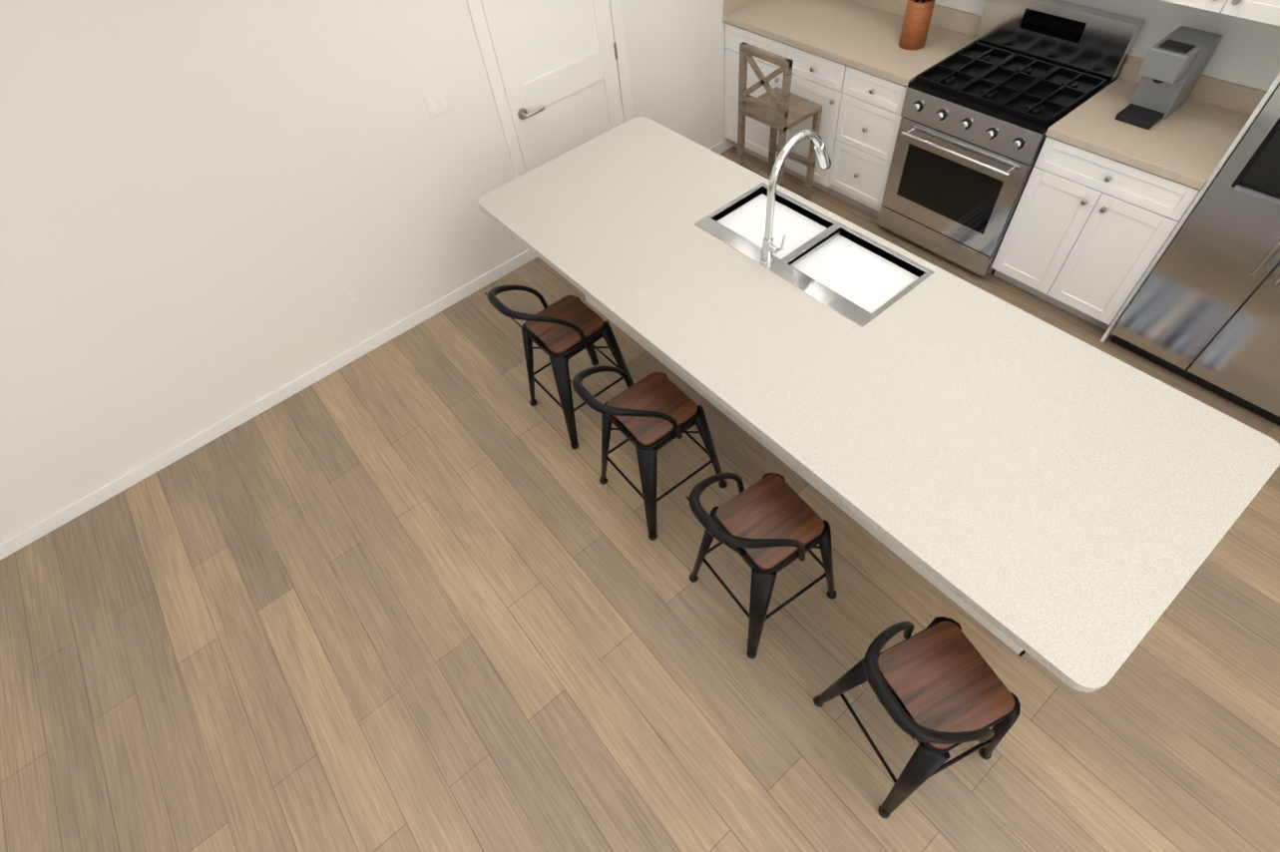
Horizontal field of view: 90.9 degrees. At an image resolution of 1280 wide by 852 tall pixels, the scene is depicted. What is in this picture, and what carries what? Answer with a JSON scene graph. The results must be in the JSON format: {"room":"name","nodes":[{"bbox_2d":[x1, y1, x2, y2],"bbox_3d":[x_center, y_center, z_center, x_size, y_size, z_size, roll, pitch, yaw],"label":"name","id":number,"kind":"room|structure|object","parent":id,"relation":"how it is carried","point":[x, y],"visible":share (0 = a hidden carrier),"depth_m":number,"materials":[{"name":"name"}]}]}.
{"room":"kitchen","nodes":[
{"label":"kitchen","id":0,"kind":"room"},
{"bbox_2d":[0,0,726,543],"bbox_3d":[-1.890,-1.415,2.702,7.580,3.060,0.150,-35,57,-19],"label":"wall","id":1,"kind":"structure","parent":0,"point":[210,210],"depth_m":3.01,"materials":[{"name":"white paint"}]},
{"bbox_2d":[341,285,362,307],"bbox_3d":[-1.647,-0.740,3.596,0.075,0.118,0.008,-35,57,-19],"label":"electrical outlet","id":2,"kind":"object","parent":1,"relation":"attached to","point":[351,295],"visible":1,"depth_m":3.59,"materials":[{"name":"white plastic"}]},
{"bbox_2d":[0,138,733,560],"bbox_3d":[-1.744,-0.433,3.815,7.430,0.085,0.014,-35,57,-19],"label":"baseboard","id":3,"kind":"structure","parent":1,"relation":"attached to","point":[60,518],"depth_m":3.61,"materials":[{"name":"white paint"}]},
{"bbox_2d":[422,85,451,117],"bbox_3d":[-1.051,-1.680,3.266,0.125,0.118,0.009,-35,57,-19],"label":"switch plate","id":4,"kind":"object","parent":1,"relation":"attached to","point":[436,101],"visible":1,"depth_m":3.26,"materials":[{"name":"white plastic"}]},
{"bbox_2d":[465,0,633,177],"bbox_3d":[-0.429,-2.020,3.577,0.909,2.100,0.071,-35,57,-19],"label":"door","id":5,"kind":"structure","parent":1,"relation":"attached to","point":[557,71],"depth_m":3.58,"materials":[{"name":"white paint"}]},
{"bbox_2d":[723,0,755,15],"bbox_3d":[0.778,-2.862,4.139,0.612,0.100,0.018,-35,57,-19],"label":"backsplash","id":6,"kind":"structure","parent":1,"relation":"attached to","point":[728,5],"depth_m":4.08,"materials":[{"name":"beige stone"}]},
{"bbox_2d":[0,146,1279,851],"bbox_3d":[0.769,1.938,1.811,7.830,0.100,8.400,-35,57,-19],"label":"floor","id":7,"kind":"structure","parent":0,"point":[427,586],"depth_m":2.62,"materials":[{"name":"wood"}]},
{"bbox_2d":[484,284,634,449],"bbox_3d":[-0.365,-0.386,3.082,0.529,0.908,0.440,-35,57,-19],"label":"stool","id":8,"kind":"object","parent":7,"relation":"on","point":[561,332],"visible":0.94,"depth_m":2.97,"materials":[{"name":"black metal"}]},
{"bbox_2d":[569,365,727,540],"bbox_3d":[0.041,0.021,2.721,0.529,0.908,0.440,-34,56,-17],"label":"stool","id":9,"kind":"object","parent":7,"relation":"on","point":[648,416],"visible":1,"depth_m":2.61,"materials":[{"name":"black metal"}]},
{"bbox_2d":[724,23,795,163],"bbox_3d":[1.029,-2.376,4.416,0.620,0.898,0.607,-35,57,-19],"label":"base cabinet","id":10,"kind":"object","parent":7,"relation":"on","point":[757,134],"depth_m":4.29,"materials":[{"name":"white paint"}]},
{"bbox_2d":[685,471,837,658],"bbox_3d":[0.453,0.434,2.355,0.529,0.908,0.440,-30,55,-15],"label":"stool","id":11,"kind":"object","parent":7,"relation":"on","point":[767,527],"visible":1,"depth_m":2.24,"materials":[{"name":"black metal"}]},
{"bbox_2d":[737,41,822,200],"bbox_3d":[0.875,-1.882,3.988,0.340,1.015,0.380,-35,57,-19],"label":"x-back chair","id":12,"kind":"object","parent":7,"relation":"on","point":[783,110],"visible":0.85,"depth_m":3.81,"materials":[{"name":"brown wood"}]},
{"bbox_2d":[584,296,1024,656],"bbox_3d":[0.784,-0.377,2.977,0.667,0.828,2.904,-35,57,-19],"label":"kitchen island","id":13,"kind":"object","parent":7,"relation":"on","point":[965,607],"depth_m":2.91,"materials":[{"name":"white paint"}]},
{"bbox_2d":[477,116,1279,692],"bbox_3d":[0.571,-0.531,2.574,1.105,0.041,3.156,-35,57,-19],"label":"island countertop","id":14,"kind":"structure","parent":13,"relation":"on","point":[1064,492],"depth_m":2.12,"materials":[{"name":"white stone"}]},
{"bbox_2d":[753,129,831,268],"bbox_3d":[0.648,-0.923,2.515,0.363,0.507,0.122,-35,57,-19],"label":"faucet","id":15,"kind":"object","parent":14,"relation":"on","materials":[{"name":"silver metal"}]},
{"bbox_2d":[693,180,936,328],"bbox_3d":[0.728,-0.714,2.794,0.444,0.203,0.954,-35,57,-19],"label":"sink","id":16,"kind":"object","parent":14,"relation":"in","point":[835,263],"depth_m":2.68,"materials":[{"name":"silver metal"}]},
{"bbox_2d":[783,47,847,192],"bbox_3d":[1.304,-2.122,4.188,0.620,0.898,0.510,-35,57,-19],"label":"base cabinet","id":17,"kind":"object","parent":7,"relation":"on","point":[815,79],"depth_m":3.90,"materials":[{"name":"white paint"}]},
{"bbox_2d":[827,67,912,218],"bbox_3d":[1.579,-1.868,3.960,0.620,0.898,0.487,-35,57,-19],"label":"base cabinet","id":18,"kind":"object","parent":7,"relation":"on","point":[870,109],"depth_m":3.79,"materials":[{"name":"white paint"}]},
{"bbox_2d":[723,0,975,87],"bbox_3d":[1.231,-2.417,3.830,0.635,0.038,1.424,-35,57,-19],"label":"countertop","id":19,"kind":"structure","parent":18,"relation":"on","point":[860,37],"depth_m":3.74,"materials":[{"name":"beige stone"}]},
{"bbox_2d":[898,0,935,49],"bbox_3d":[1.524,-2.276,3.426,0.150,0.372,0.150,-35,57,-19],"label":"vase","id":20,"kind":"object","parent":19,"relation":"on","point":[916,22],"visible":1,"depth_m":3.44,"materials":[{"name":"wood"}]},
{"bbox_2d":[813,616,1020,819],"bbox_3d":[0.891,0.857,1.978,0.529,0.908,0.440,-23,54,-10],"label":"stool","id":21,"kind":"object","parent":7,"relation":"on","point":[941,690],"visible":1,"depth_m":1.86,"materials":[{"name":"brown wood"}]},
{"bbox_2d":[877,0,1145,277],"bbox_3d":[1.924,-1.569,3.505,0.697,1.190,0.752,-35,57,-19],"label":"range","id":22,"kind":"object","parent":7,"relation":"on","point":[999,97],"visible":0.96,"depth_m":3.29,"materials":[{"name":"silver metal"}]},
{"bbox_2d":[991,133,1223,342],"bbox_3d":[2.423,-1.088,3.260,0.620,0.898,0.672,-35,57,-19],"label":"base cabinet","id":23,"kind":"object","parent":7,"relation":"on","point":[1107,204],"depth_m":3.08,"materials":[{"name":"white paint"}]},
{"bbox_2d":[1046,79,1258,191],"bbox_3d":[2.369,-1.365,2.887,0.635,0.038,0.672,-35,57,-19],"label":"countertop","id":24,"kind":"structure","parent":23,"relation":"on","point":[1189,147],"depth_m":2.82,"materials":[{"name":"beige stone"}]},
{"bbox_2d":[1115,25,1223,129],"bbox_3d":[2.352,-1.560,2.811,0.300,0.318,0.170,-35,57,-19],"label":"coffee maker","id":25,"kind":"object","parent":24,"relation":"on","point":[1173,65],"visible":1,"depth_m":2.75,"materials":[{"name":"grey plastic"}]},
{"bbox_2d":[1110,84,1279,426],"bbox_3d":[2.867,-0.837,2.447,0.705,1.795,0.971,-35,57,-19],"label":"fridge","id":26,"kind":"object","parent":7,"relation":"on","point":[1202,309],"visible":1,"depth_m":2.76,"materials":[{"name":"grey metal"}]},
{"bbox_2d":[934,0,1279,91],"bbox_3d":[3.566,-0.912,2.007,0.150,2.440,8.000,-35,57,-19],"label":"wall","id":27,"kind":"structure","parent":0,"point":[1246,52],"depth_m":2.82,"materials":[{"name":"white paint"}]},
{"bbox_2d":[854,0,1275,115],"bbox_3d":[1.913,-2.211,3.499,0.018,0.100,2.862,-35,57,-19],"label":"backsplash","id":28,"kind":"structure","parent":27,"relation":"attached to","point":[1236,97],"depth_m":2.96,"materials":[{"name":"beige stone"}]},
{"bbox_2d":[1160,0,1250,16],"bbox_3d":[2.309,-2.036,2.333,0.340,0.750,0.394,-35,57,-19],"label":"upper cabinet","id":29,"kind":"object","parent":27,"relation":"attached to","point":[1227,7],"depth_m":2.49,"materials":[{"name":"white paint"}]},
{"bbox_2d":[1202,17,1228,34],"bbox_3d":[2.542,-1.743,2.807,0.008,0.118,0.075,-35,57,-19],"label":"electrical outlet","id":30,"kind":"object","parent":27,"relation":"attached to","point":[1215,26],"visible":0.35,"depth_m":2.78,"materials":[{"name":"white plastic"}]},
{"bbox_2d":[1238,0,1279,25],"bbox_3d":[2.483,-1.875,2.189,0.340,0.750,0.395,-35,57,-19],"label":"upper cabinet","id":31,"kind":"object","parent":27,"relation":"attached to","point":[1264,11],"depth_m":2.41,"materials":[{"name":"white paint"}]}
]}

